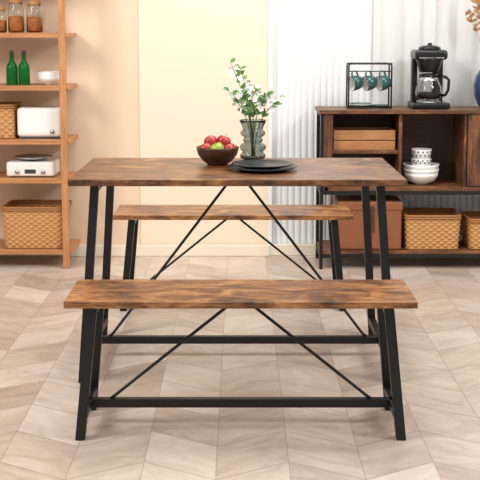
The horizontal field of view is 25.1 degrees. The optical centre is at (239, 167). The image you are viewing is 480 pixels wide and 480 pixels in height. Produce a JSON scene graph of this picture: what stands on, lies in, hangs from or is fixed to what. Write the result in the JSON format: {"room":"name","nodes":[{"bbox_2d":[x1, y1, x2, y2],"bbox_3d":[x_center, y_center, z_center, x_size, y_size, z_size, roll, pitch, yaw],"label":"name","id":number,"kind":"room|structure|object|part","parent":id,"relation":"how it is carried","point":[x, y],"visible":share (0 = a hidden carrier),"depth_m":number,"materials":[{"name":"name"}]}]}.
{"room":"dining room","nodes":[
{"label":"dining room","id":0,"kind":"room"},
{"bbox_2d":[0,256,479,479],"bbox_3d":[0.000,0.992,2.469,6.400,0.050,7.650,0,7,0],"label":"floor","id":1,"kind":"structure","parent":0,"point":[438,341],"depth_m":3.94,"materials":[{"name":"wood"}]},
{"bbox_2d":[0,0,80,268],"bbox_3d":[-1.327,-0.518,5.834,0.845,2.100,0.315,0,7,0],"label":"wooden shelf unit","id":2,"kind":"object","parent":1,"relation":"on","point":[69,245],"visible":0.91,"depth_m":5.73,"materials":[{"name":"brown wood"}]},
{"bbox_2d":[0,6,6,32],"bbox_3d":[-1.295,-0.804,5.785,0.080,0.156,0.080,0,7,0],"label":"storage jar","id":3,"kind":"object","parent":2,"relation":"on","point":[3,16],"visible":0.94,"depth_m":5.76,"materials":[{"name":"clear glass"}]},
{"bbox_2d":[0,102,20,138],"bbox_3d":[-1.285,-0.261,5.864,0.155,0.188,0.215,0,7,0],"label":"wicker box","id":4,"kind":"object","parent":2,"relation":"on","point":[8,110],"visible":0.82,"depth_m":5.77,"materials":[{"name":"wicker"}]},
{"bbox_2d":[6,50,17,84],"bbox_3d":[-1.225,-0.539,5.778,0.062,0.187,0.062,0,7,0],"label":"bottle","id":5,"kind":"object","parent":2,"relation":"on","point":[11,68],"visible":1,"depth_m":5.76,"materials":[{"name":"green glass"}]},
{"bbox_2d":[8,0,23,32],"bbox_3d":[-1.205,-0.824,5.782,0.084,0.196,0.084,0,7,0],"label":"storage jar","id":6,"kind":"object","parent":2,"relation":"on","point":[15,8],"visible":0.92,"depth_m":5.75,"materials":[{"name":"clear glass"}]},
{"bbox_3d":[-1.205,-0.902,5.772,0.071,0.039,0.071,0,7,0],"label":"lid","id":7,"kind":"part","parent":6,"relation":"part of","materials":[{"name":"brown wood"}]},
{"bbox_2d":[18,50,29,84],"bbox_3d":[-1.160,-0.539,5.778,0.062,0.187,0.062,0,7,0],"label":"bottle","id":8,"kind":"object","parent":2,"relation":"on","point":[23,68],"visible":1,"depth_m":5.76,"materials":[{"name":"green glass"}]},
{"bbox_2d":[6,152,59,176],"bbox_3d":[-1.130,-0.024,5.883,0.260,0.131,0.203,0,7,0],"label":"record player","id":9,"kind":"object","parent":2,"relation":"on","point":[24,164],"visible":1,"depth_m":5.80,"materials":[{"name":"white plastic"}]},
{"bbox_2d":[14,154,50,159],"bbox_3d":[-1.130,-0.059,5.879,0.202,0.015,0.202,0,7,0],"label":"tray","id":10,"kind":"object","parent":9,"relation":"on","point":[24,156],"depth_m":5.91,"materials":[{"name":"metal"}]},
{"bbox_2d":[26,0,42,32],"bbox_3d":[-1.105,-0.819,5.783,0.084,0.186,0.084,0,7,0],"label":"storage jar","id":11,"kind":"object","parent":2,"relation":"on","point":[34,10],"visible":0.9,"depth_m":5.75,"materials":[{"name":"clear glass"}]},
{"bbox_3d":[-1.105,-0.892,5.774,0.071,0.039,0.071,0,7,0],"label":"lid","id":12,"kind":"part","parent":11,"relation":"part of","materials":[{"name":"brown wood"}]},
{"bbox_2d":[1,200,71,248],"bbox_3d":[-1.115,0.309,5.931,0.355,0.232,0.265,0,7,0],"label":"wicker basket","id":13,"kind":"object","parent":2,"relation":"on","point":[28,224],"visible":0.8,"depth_m":5.81,"materials":[{"name":"wicker"}]},
{"bbox_2d":[17,106,59,138],"bbox_3d":[-1.071,-0.249,5.851,0.255,0.168,0.178,0,7,0],"label":"toaster","id":14,"kind":"object","parent":2,"relation":"on","point":[33,122],"visible":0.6,"depth_m":5.77,"materials":[{"name":"plastic"}]},
{"bbox_2d":[37,71,58,84],"bbox_3d":[-1.020,-0.484,5.805,0.144,0.072,0.144,0,7,0],"label":"bowls","id":15,"kind":"object","parent":2,"relation":"on","point":[46,77],"visible":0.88,"depth_m":5.75,"materials":[{"name":"ceramic"}]},
{"bbox_3d":[-0.938,-0.501,5.695,0.034,2.100,0.035,0,7,0],"label":"post","id":16,"kind":"part","parent":2,"relation":"part of","materials":[{"name":"brown wood"}]},
{"bbox_2d":[0,244,315,255],"bbox_3d":[0.000,0.468,6.144,6.400,0.065,0.044,0,7,0],"label":"baseboard","id":17,"kind":"structure","parent":1,"relation":"on","point":[117,250],"depth_m":6.12,"materials":[{"name":"paint"}]},
{"bbox_2d":[113,205,352,310],"bbox_3d":[-0.032,0.416,5.042,1.090,0.445,0.306,0,7,0],"label":"bench","id":18,"kind":"object","parent":1,"relation":"on","point":[133,214],"visible":0.62,"depth_m":4.92,"materials":[{"name":"brown wood"}]},
{"bbox_3d":[-0.514,0.441,4.927,0.093,0.424,0.040,-6,9,-40],"label":"leg","id":19,"kind":"part","parent":18,"relation":"part of","materials":[{"name":"black metal"}]},
{"bbox_3d":[-0.514,0.412,5.160,0.093,0.424,0.040,6,9,40],"label":"leg","id":20,"kind":"part","parent":18,"relation":"part of","materials":[{"name":"black metal"}]},
{"bbox_3d":[-0.248,0.387,5.039,0.418,0.340,0.010,0,7,0],"label":"brace rod","id":21,"kind":"part","parent":18,"relation":"part of","materials":[{"name":"black metal"}]},
{"bbox_3d":[0.184,0.387,5.039,0.418,0.340,0.010,0,7,0],"label":"brace rod","id":22,"kind":"part","parent":18,"relation":"part of","materials":[{"name":"black metal"}]},
{"bbox_3d":[0.451,0.412,5.160,0.093,0.424,0.040,-6,9,-40],"label":"leg","id":23,"kind":"part","parent":18,"relation":"part of","materials":[{"name":"black metal"}]},
{"bbox_3d":[0.451,0.441,4.927,0.093,0.424,0.040,6,9,40],"label":"leg","id":24,"kind":"part","parent":18,"relation":"part of","materials":[{"name":"black metal"}]},
{"bbox_2d":[68,158,406,382],"bbox_3d":[-0.009,0.372,4.180,1.200,0.750,0.675,0,7,0],"label":"dining table","id":25,"kind":"object","parent":1,"relation":"on","point":[97,173],"visible":0.7,"depth_m":4.11,"materials":[{"name":"brown wood"}]},
{"bbox_3d":[-0.549,0.418,3.909,0.040,0.727,0.110,7,10,45],"label":"leg","id":26,"kind":"part","parent":25,"relation":"part of","materials":[{"name":"black metal"}]},
{"bbox_3d":[-0.569,0.672,4.218,0.027,0.028,0.590,0,7,0],"label":"rail","id":27,"kind":"part","parent":25,"relation":"part of","materials":[{"name":"black metal"}]},
{"bbox_3d":[-0.549,0.348,4.454,0.110,0.727,0.040,7,10,45],"label":"leg","id":28,"kind":"part","parent":25,"relation":"part of","materials":[{"name":"black metal"}]},
{"bbox_3d":[-0.266,0.344,4.176,0.496,0.643,0.011,0,7,0],"label":"brace rod","id":29,"kind":"part","parent":25,"relation":"part of","materials":[{"name":"black metal"}]},
{"bbox_2d":[196,134,238,165],"bbox_3d":[-0.088,-0.073,4.224,0.168,0.122,0.168,0,7,0],"label":"fruit bowl","id":30,"kind":"object","parent":25,"relation":"on","point":[220,151],"visible":1,"depth_m":4.18,"materials":[{"name":"brown wood"}]},
{"bbox_2d":[222,57,285,159],"bbox_3d":[0.056,-0.240,4.359,0.255,0.419,0.108,0,7,0],"label":"flower vase","id":31,"kind":"object","parent":25,"relation":"on","point":[252,131],"visible":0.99,"depth_m":4.34,"materials":[{"name":"clear glass"}]},
{"bbox_3d":[0.052,-0.114,4.375,0.108,0.164,0.108,0,7,0],"label":"glass","id":32,"kind":"part","parent":31,"relation":"part of","materials":[{"name":"glass"}]},
{"bbox_2d":[228,159,296,172],"bbox_3d":[0.085,-0.006,4.066,0.264,0.028,0.264,0,7,0],"label":"plate stack","id":33,"kind":"object","parent":25,"relation":"on","point":[252,165],"visible":1,"depth_m":4.07,"materials":[{"name":"black ceramic"}]},
{"bbox_3d":[0.085,-0.001,4.067,0.264,0.017,0.264,0,7,0],"label":"plate","id":34,"kind":"part","parent":33,"relation":"part of","materials":[{"name":"black ceramic"}]},
{"bbox_3d":[0.248,0.344,4.176,0.496,0.643,0.011,0,7,0],"label":"brace rod","id":35,"kind":"part","parent":25,"relation":"part of","materials":[{"name":"black metal"}]},
{"bbox_3d":[0.531,0.348,4.454,0.040,0.727,0.110,7,10,45],"label":"leg","id":36,"kind":"part","parent":25,"relation":"part of","materials":[{"name":"black metal"}]},
{"bbox_3d":[0.551,0.672,4.218,0.027,0.028,0.590,0,7,0],"label":"rail","id":37,"kind":"part","parent":25,"relation":"part of","materials":[{"name":"black metal"}]},
{"bbox_3d":[0.531,0.418,3.909,0.110,0.727,0.040,7,10,45],"label":"leg","id":38,"kind":"part","parent":25,"relation":"part of","materials":[{"name":"black metal"}]},
{"bbox_2d":[63,280,417,440],"bbox_3d":[0.002,0.613,3.485,1.090,0.445,0.306,0,7,0],"label":"bench","id":39,"kind":"object","parent":1,"relation":"on","point":[95,296],"visible":1,"depth_m":3.47,"materials":[{"name":"brown wood"}]},
{"bbox_3d":[-0.480,0.639,3.369,0.093,0.424,0.040,-6,9,-40],"label":"leg","id":40,"kind":"part","parent":39,"relation":"part of","materials":[{"name":"black metal"}]},
{"bbox_3d":[-0.494,0.763,3.504,0.027,0.028,0.258,0,7,0],"label":"rail","id":41,"kind":"part","parent":39,"relation":"part of","materials":[{"name":"black metal"}]},
{"bbox_3d":[-0.480,0.609,3.603,0.093,0.424,0.040,6,9,40],"label":"leg","id":42,"kind":"part","parent":39,"relation":"part of","materials":[{"name":"black metal"}]},
{"bbox_3d":[-0.214,0.584,3.481,0.418,0.340,0.010,0,7,0],"label":"brace rod","id":43,"kind":"part","parent":39,"relation":"part of","materials":[{"name":"black metal"}]},
{"bbox_3d":[0.218,0.584,3.481,0.418,0.340,0.010,0,7,0],"label":"brace rod","id":44,"kind":"part","parent":39,"relation":"part of","materials":[{"name":"black metal"}]},
{"bbox_3d":[0.484,0.609,3.603,0.093,0.424,0.040,-6,9,-40],"label":"leg","id":45,"kind":"part","parent":39,"relation":"part of","materials":[{"name":"black metal"}]},
{"bbox_3d":[0.498,0.763,3.504,0.027,0.028,0.258,0,7,0],"label":"rail","id":46,"kind":"part","parent":39,"relation":"part of","materials":[{"name":"black metal"}]},
{"bbox_3d":[0.484,0.639,3.369,0.093,0.424,0.040,6,9,40],"label":"leg","id":47,"kind":"part","parent":39,"relation":"part of","materials":[{"name":"black metal"}]},
{"bbox_2d":[315,106,479,268],"bbox_3d":[1.199,0.102,5.880,1.562,0.858,0.338,0,7,0],"label":"sideboard","id":48,"kind":"object","parent":1,"relation":"on","point":[452,134],"visible":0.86,"depth_m":5.79,"materials":[{"name":"brown wood"}]},
{"bbox_3d":[0.436,0.093,6.030,0.018,0.838,0.022,0,7,0],"label":"leg","id":49,"kind":"part","parent":48,"relation":"part of","materials":[{"name":"black metal"}]},
{"bbox_3d":[0.436,0.128,5.751,0.018,0.838,0.022,0,7,0],"label":"leg","id":50,"kind":"part","parent":48,"relation":"part of","materials":[{"name":"black metal"}]},
{"bbox_2d":[333,127,395,149],"bbox_3d":[0.665,-0.161,5.846,0.330,0.105,0.200,0,7,0],"label":"wooden crate","id":51,"kind":"object","parent":48,"relation":"on","point":[344,138],"visible":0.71,"depth_m":5.75,"materials":[{"name":"brown wood"}]},
{"bbox_2d":[333,148,397,153],"bbox_3d":[0.656,-0.102,5.869,0.373,0.018,0.290,0,7,0],"label":"shelf","id":52,"kind":"object","parent":48,"relation":"attached to","point":[395,151],"depth_m":5.72,"materials":[{"name":"brown wood"}]},
{"bbox_2d":[334,195,402,249],"bbox_3d":[0.700,0.297,5.902,0.350,0.265,0.255,0,7,0],"label":"storage box","id":53,"kind":"object","parent":48,"relation":"on","point":[351,236],"visible":0.66,"depth_m":5.79,"materials":[{"name":"brown leather"}]},
{"bbox_3d":[0.700,0.190,5.891,0.350,0.050,0.250,0,7,0],"label":"lid","id":54,"kind":"part","parent":53,"relation":"part of","materials":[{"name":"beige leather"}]},
{"bbox_2d":[346,62,392,108],"bbox_3d":[0.700,-0.446,5.818,0.239,0.245,0.167,0,7,0],"label":"rack","id":55,"kind":"object","parent":48,"relation":"on","point":[356,82],"visible":1,"depth_m":5.79,"materials":[{"name":"black metal"}]},
{"bbox_2d":[349,75,363,90],"bbox_3d":[0.625,-0.459,5.782,0.063,0.082,0.082,-13,12,-20],"label":"cup","id":56,"kind":"object","parent":55,"relation":"on","point":[356,82],"depth_m":5.76,"materials":[{"name":"teal ceramic"}]},
{"bbox_2d":[349,104,370,106],"bbox_3d":[0.655,-0.340,5.854,0.122,0.009,0.122,0,7,0],"label":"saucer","id":57,"kind":"object","parent":55,"relation":"on","point":[351,105],"depth_m":5.81,"materials":[{"name":"teal ceramic"}]},
{"bbox_3d":[0.700,-0.325,5.805,0.230,0.009,0.009,0,7,0],"label":"frame","id":58,"kind":"part","parent":55,"relation":"part of","materials":[{"name":"black metal"}]},
{"bbox_2d":[362,75,377,90],"bbox_3d":[0.699,-0.459,5.782,0.063,0.082,0.082,-13,12,-20],"label":"cup","id":59,"kind":"object","parent":55,"relation":"on","point":[370,82],"depth_m":5.76,"materials":[{"name":"teal ceramic"}]},
{"bbox_2d":[371,104,388,106],"bbox_3d":[0.760,-0.340,5.854,0.102,0.009,0.102,0,7,0],"label":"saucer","id":60,"kind":"object","parent":55,"relation":"on","point":[372,105],"depth_m":5.83,"materials":[{"name":"teal ceramic"}]},
{"bbox_2d":[376,75,390,90],"bbox_3d":[0.773,-0.459,5.782,0.063,0.082,0.082,-13,12,-20],"label":"cup","id":61,"kind":"object","parent":55,"relation":"on","point":[383,82],"depth_m":5.76,"materials":[{"name":"teal ceramic"}]},
{"bbox_3d":[1.195,0.132,5.754,1.530,0.020,0.020,0,7,0],"label":"frame","id":62,"kind":"part","parent":48,"relation":"part of","materials":[{"name":"black metal"}]},
{"bbox_3d":[1.195,0.474,5.798,1.530,0.020,0.020,0,7,0],"label":"frame","id":63,"kind":"part","parent":48,"relation":"part of","materials":[{"name":"black metal"}]},
{"bbox_3d":[1.210,-0.130,6.013,1.480,0.391,0.008,0,7,0],"label":"panel","id":64,"kind":"part","parent":48,"relation":"part of","materials":[{"name":"brown wood"}]},
{"bbox_2d":[403,162,438,184],"bbox_3d":[0.985,0.031,5.860,0.196,0.110,0.196,0,7,0],"label":"bowls","id":65,"kind":"object","parent":48,"relation":"on","point":[419,175],"visible":0.98,"depth_m":5.79,"materials":[{"name":"white ceramic"}]},
{"bbox_2d":[411,148,431,165],"bbox_3d":[0.985,-0.041,5.851,0.112,0.128,0.112,0,7,0],"label":"cups","id":66,"kind":"object","parent":65,"relation":"on","point":[420,156],"visible":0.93,"depth_m":5.81,"materials":[{"name":"white ceramic"}]},
{"bbox_2d":[407,43,449,108],"bbox_3d":[1.023,-0.498,5.803,0.206,0.352,0.200,0,7,0],"label":"coffee maker","id":67,"kind":"object","parent":48,"relation":"on","point":[429,58],"visible":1,"depth_m":5.74,"materials":[{"name":"black plastic"}]},
{"bbox_3d":[1.015,-0.358,5.801,0.130,0.006,0.130,0,7,0],"label":"warming plate","id":68,"kind":"part","parent":67,"relation":"part of","materials":[{"name":"metal"}]},
{"bbox_3d":[1.015,-0.502,5.783,0.104,0.016,0.104,0,7,0],"label":"carafe lid","id":69,"kind":"part","parent":67,"relation":"part of","materials":[{"name":"black plastic"}]},
{"bbox_3d":[1.020,-0.653,5.784,0.120,0.040,0.120,0,7,0],"label":"lid","id":70,"kind":"part","parent":67,"relation":"part of","materials":[{"name":"black plastic"}]},
{"bbox_2d":[416,58,442,72],"bbox_3d":[1.015,-0.554,5.776,0.144,0.080,0.144,0,7,0],"label":"basket","id":71,"kind":"object","parent":67,"relation":"on","point":[428,65],"depth_m":5.73,"materials":[{"name":"black plastic"}]},
{"bbox_3d":[1.018,-0.584,5.707,0.135,0.006,0.002,0,7,0],"label":"head trim","id":72,"kind":"part","parent":67,"relation":"part of","materials":[{"name":"metal"}]},
{"bbox_3d":[1.077,-0.491,5.877,0.055,0.260,0.055,0,7,0],"label":"water tank","id":73,"kind":"part","parent":67,"relation":"part of","materials":[{"name":"clear plastic"}]},
{"bbox_3d":[1.096,-0.439,5.771,0.064,0.117,0.022,3,8,23],"label":"carafe handle","id":74,"kind":"part","parent":67,"relation":"part of","materials":[{"name":"black plastic"}]},
{"bbox_2d":[401,208,461,249],"bbox_3d":[1.040,0.333,5.909,0.315,0.192,0.255,0,7,0],"label":"wicker basket","id":75,"kind":"object","parent":48,"relation":"on","point":[421,228],"visible":0.97,"depth_m":5.80,"materials":[{"name":"wicker"}]},
{"bbox_2d":[460,211,479,249],"bbox_3d":[1.385,0.343,5.910,0.315,0.172,0.255,0,7,0],"label":"wicker basket","id":76,"kind":"object","parent":48,"relation":"on","point":[470,224],"visible":1,"depth_m":5.82,"materials":[{"name":"wicker"}]},
{"bbox_2d":[465,0,479,106],"bbox_3d":[1.372,-0.668,5.802,0.324,0.688,0.160,0,7,0],"label":"vase","id":77,"kind":"object","parent":48,"relation":"on","point":[476,86],"visible":1,"depth_m":5.79,"materials":[{"name":"blue ceramic"}]},
{"bbox_3d":[1.387,-0.092,5.716,0.357,0.383,0.016,0,7,0],"label":"door","id":78,"kind":"part","parent":48,"relation":"part of","materials":[{"name":"brown wood"}]},
{"bbox_3d":[0.000,-0.851,6.071,6.400,2.700,0.100,0,7,0],"label":"wall","id":79,"kind":"structure","parent":0,"visible":0},
{"bbox_2d":[0,0,139,244],"bbox_3d":[-1.885,-0.841,5.997,2.630,2.700,0.050,0,7,0],"label":"wall panel","id":80,"kind":"object","parent":79,"relation":"attached to","point":[103,110],"depth_m":6.03,"materials":[{"name":"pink paint"}]},
{"bbox_2d":[137,0,267,244],"bbox_3d":[-0.200,-0.842,6.003,0.740,2.700,0.038,0,7,0],"label":"wall panel","id":81,"kind":"object","parent":79,"relation":"attached to","point":[186,48],"depth_m":6.04,"materials":[{"name":"beige paint"}]},
{"bbox_2d":[268,0,272,255],"bbox_3d":[0.170,-0.841,5.991,0.024,2.700,0.042,0,7,0],"label":"trim","id":82,"kind":"structure","parent":79,"relation":"attached to","point":[270,2],"depth_m":6.02,"materials":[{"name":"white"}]},
{"bbox_2d":[272,0,479,243],"bbox_3d":[1.680,-0.843,6.011,3.020,2.700,0.010,0,7,0],"label":"wall panel","id":83,"kind":"object","parent":79,"relation":"attached to","point":[314,41],"depth_m":6.05,"materials":[{"name":"white paint"}]},
{"bbox_2d":[373,0,479,105],"bbox_3d":[1.490,-1.096,5.935,1.512,1.980,0.024,0,7,0],"label":"sheer curtain","id":84,"kind":"object","parent":79,"relation":"hanging from","point":[401,27],"visible":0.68,"depth_m":5.99,"materials":[{"name":"white fabric"}]}
]}

